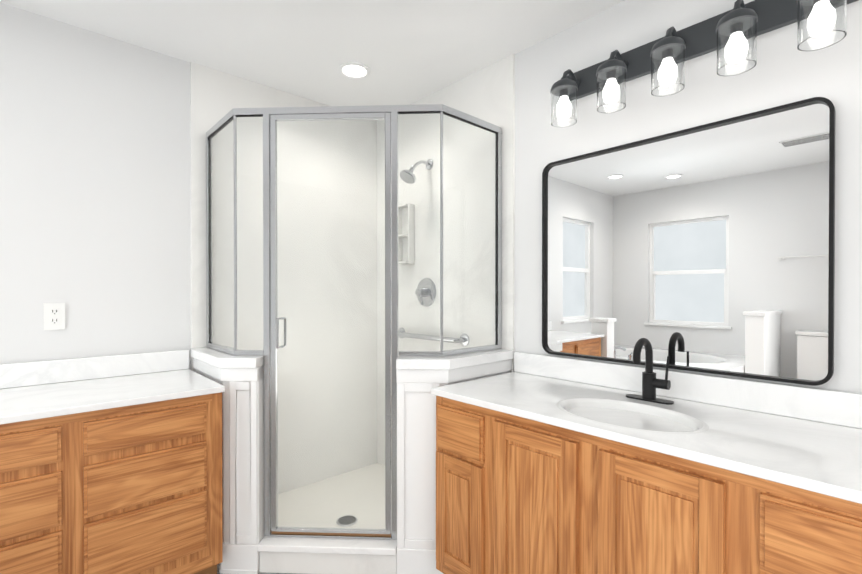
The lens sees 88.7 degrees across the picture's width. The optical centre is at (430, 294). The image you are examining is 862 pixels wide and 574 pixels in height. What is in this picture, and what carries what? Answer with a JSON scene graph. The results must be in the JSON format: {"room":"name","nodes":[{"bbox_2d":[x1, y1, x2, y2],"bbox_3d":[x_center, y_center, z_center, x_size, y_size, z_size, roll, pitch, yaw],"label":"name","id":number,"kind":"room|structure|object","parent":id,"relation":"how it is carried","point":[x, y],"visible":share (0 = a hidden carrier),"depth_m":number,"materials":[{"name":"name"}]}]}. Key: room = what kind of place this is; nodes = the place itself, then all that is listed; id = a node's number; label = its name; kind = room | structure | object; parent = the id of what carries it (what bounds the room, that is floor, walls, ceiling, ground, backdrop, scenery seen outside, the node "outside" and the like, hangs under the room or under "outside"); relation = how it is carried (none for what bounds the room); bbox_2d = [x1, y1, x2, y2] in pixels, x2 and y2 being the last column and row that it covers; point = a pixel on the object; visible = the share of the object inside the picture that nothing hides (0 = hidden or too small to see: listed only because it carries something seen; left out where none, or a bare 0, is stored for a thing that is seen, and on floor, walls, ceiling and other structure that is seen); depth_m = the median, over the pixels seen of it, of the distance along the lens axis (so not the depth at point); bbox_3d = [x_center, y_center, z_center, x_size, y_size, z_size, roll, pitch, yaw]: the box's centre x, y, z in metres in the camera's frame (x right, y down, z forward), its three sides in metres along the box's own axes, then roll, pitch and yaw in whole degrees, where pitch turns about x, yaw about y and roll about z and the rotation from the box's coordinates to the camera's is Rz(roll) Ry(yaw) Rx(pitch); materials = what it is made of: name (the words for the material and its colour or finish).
{"room":"bathroom","nodes":[
{"label":"bathroom","id":0,"kind":"room"},
{"bbox_2d":[0,3,190,369],"bbox_3d":[-1.791,0.020,1.877,3.720,2.440,0.120,0,0,-42],"label":"wall","id":1,"kind":"structure","parent":0,"point":[95,195],"depth_m":2.01,"materials":[{"name":"white paint"}]},
{"bbox_2d":[43,303,64,329],"bbox_3d":[-1.643,0.095,1.923,0.072,0.116,0.008,0,0,-42],"label":"electrical outlet plate","id":2,"kind":"object","parent":1,"relation":"attached to","point":[54,316],"visible":1,"depth_m":1.92,"materials":[{"name":"white plastic"}]},
{"bbox_2d":[217,570,292,573],"bbox_3d":[-0.460,1.279,0.513,3.840,0.060,3.940,0,0,-42],"label":"floor","id":3,"kind":"structure","parent":0,"point":[264,573],"depth_m":1.96,"materials":[{"name":"tile"}]},
{"bbox_2d":[0,349,224,573],"bbox_3d":[-1.434,0.764,1.731,1.009,0.955,0.578,0,0,-42],"label":"bathroom vanity","id":4,"kind":"object","parent":3,"relation":"on","point":[111,464],"visible":1,"depth_m":1.65,"materials":[{"name":"brown wood"}]},
{"bbox_2d":[191,346,263,573],"bbox_3d":[-0.962,0.759,2.151,0.243,0.960,0.573,0,0,-42],"label":"wall","id":5,"kind":"structure","parent":3,"relation":"on","point":[240,378],"depth_m":1.96,"materials":[{"name":"white paint"}]},
{"bbox_2d":[278,463,384,528],"bbox_3d":[-0.412,1.208,2.307,1.088,0.060,1.088,0,0,-42],"label":"pan","id":6,"kind":"object","parent":3,"relation":"on","point":[309,513],"depth_m":2.50,"materials":[{"name":"plastic"}]},
{"bbox_2d":[336,515,357,525],"bbox_3d":[-0.437,1.175,2.292,0.110,0.005,0.110,0,0,-42],"label":"drain","id":7,"kind":"object","parent":6,"relation":"on","point":[342,522],"depth_m":2.28,"materials":[{"name":"silver metal"}]},
{"bbox_2d":[396,349,513,573],"bbox_3d":[0.091,0.759,2.102,0.615,0.960,0.285,0,0,-42],"label":"wall","id":8,"kind":"structure","parent":3,"relation":"on","point":[418,378],"depth_m":1.92,"materials":[{"name":"white paint"}]},
{"bbox_2d":[257,536,396,573],"bbox_3d":[-0.456,1.172,2.005,0.616,0.135,0.155,0,0,3],"label":"sill","id":9,"kind":"structure","parent":8,"relation":"attached to","point":[303,555],"depth_m":1.95,"materials":[{"name":"stone"}]},
{"bbox_2d":[206,104,501,539],"bbox_3d":[-0.412,0.124,2.291,1.098,1.953,1.098,0,0,-42],"label":"shower enclosure","id":10,"kind":"object","parent":9,"relation":"on","point":[271,118],"visible":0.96,"depth_m":2.00,"materials":[{"name":"clear glass"}]},
{"bbox_2d":[431,352,861,573],"bbox_3d":[0.757,0.766,1.412,0.578,0.955,1.619,0,0,-42],"label":"bathroom vanity","id":11,"kind":"object","parent":3,"relation":"on","point":[546,464],"visible":1,"depth_m":1.33,"materials":[{"name":"brown wood"}]},
{"bbox_2d":[626,338,673,404],"bbox_3d":[0.763,0.270,1.581,0.146,0.231,0.165,0,0,-42],"label":"faucet","id":12,"kind":"object","parent":11,"relation":"on","point":[651,383],"visible":1,"depth_m":1.59,"materials":[{"name":"black metal"}]},
{"bbox_2d":[0,0,624,120],"bbox_3d":[-0.460,-1.221,0.497,3.840,0.060,3.940,0,0,-42],"label":"ceiling","id":13,"kind":"structure","parent":0,"point":[407,52],"depth_m":2.03,"materials":[{"name":"white paint"}]},
{"bbox_2d":[339,62,369,78],"bbox_3d":[-0.409,-1.197,2.357,0.167,0.010,0.167,0,0,3],"label":"recessed light","id":14,"kind":"object","parent":13,"relation":"in","point":[356,70],"visible":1,"depth_m":2.32,"materials":[{"name":"white paint"}]},
{"bbox_2d":[514,0,861,393],"bbox_3d":[0.915,0.021,1.757,0.120,2.440,3.940,0,0,-42],"label":"wall","id":15,"kind":"structure","parent":0,"point":[784,70],"depth_m":1.65,"materials":[{"name":"white paint"}]},
{"bbox_2d":[190,54,514,493],"bbox_3d":[-0.414,-0.012,2.251,1.180,2.380,1.180,0,0,-42],"label":"wall panels","id":16,"kind":"object","parent":15,"relation":"attached to","point":[487,94],"visible":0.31,"depth_m":2.63,"materials":[{"name":"plastic"}]},
{"bbox_2d":[398,203,413,264],"bbox_3d":[-0.167,-0.380,2.786,0.065,0.378,0.127,0,0,-42],"label":"caddy shelf","id":17,"kind":"object","parent":16,"relation":"attached to","point":[403,237],"depth_m":2.79,"materials":[{"name":"plastic"}]},
{"bbox_2d":[400,159,432,183],"bbox_3d":[-0.087,-0.731,2.585,0.215,0.171,0.100,0,0,-42],"label":"shower head","id":18,"kind":"object","parent":16,"relation":"attached to","point":[405,177],"depth_m":2.55},
{"bbox_2d":[415,278,435,306],"bbox_3d":[-0.056,-0.015,2.658,0.077,0.176,0.176,0,0,-42],"label":"shower valve","id":19,"kind":"object","parent":16,"relation":"attached to","point":[427,295],"depth_m":2.65,"materials":[{"name":"silver metal"}]},
{"bbox_2d":[398,327,469,345],"bbox_3d":[-0.030,0.251,2.630,0.079,0.072,0.632,0,0,-42],"label":"grab bar","id":20,"kind":"object","parent":16,"relation":"attached to","point":[401,331],"depth_m":2.52,"materials":[{"name":"silver metal"}]},
{"bbox_2d":[542,97,835,385],"bbox_3d":[0.868,-0.163,1.694,0.027,0.880,1.010,0,0,-42],"label":"mirror","id":21,"kind":"object","parent":15,"relation":"attached to","point":[708,248],"visible":0.98,"depth_m":1.57,"materials":[{"name":"black mirror"}]},
{"bbox_2d":[550,0,857,126],"bbox_3d":[0.863,-0.849,1.583,0.178,0.247,0.970,0,0,-42],"label":"sconce","id":22,"kind":"object","parent":15,"relation":"attached to","point":[730,36],"visible":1,"depth_m":1.51,"materials":[{"name":"grey metal"}]}
]}

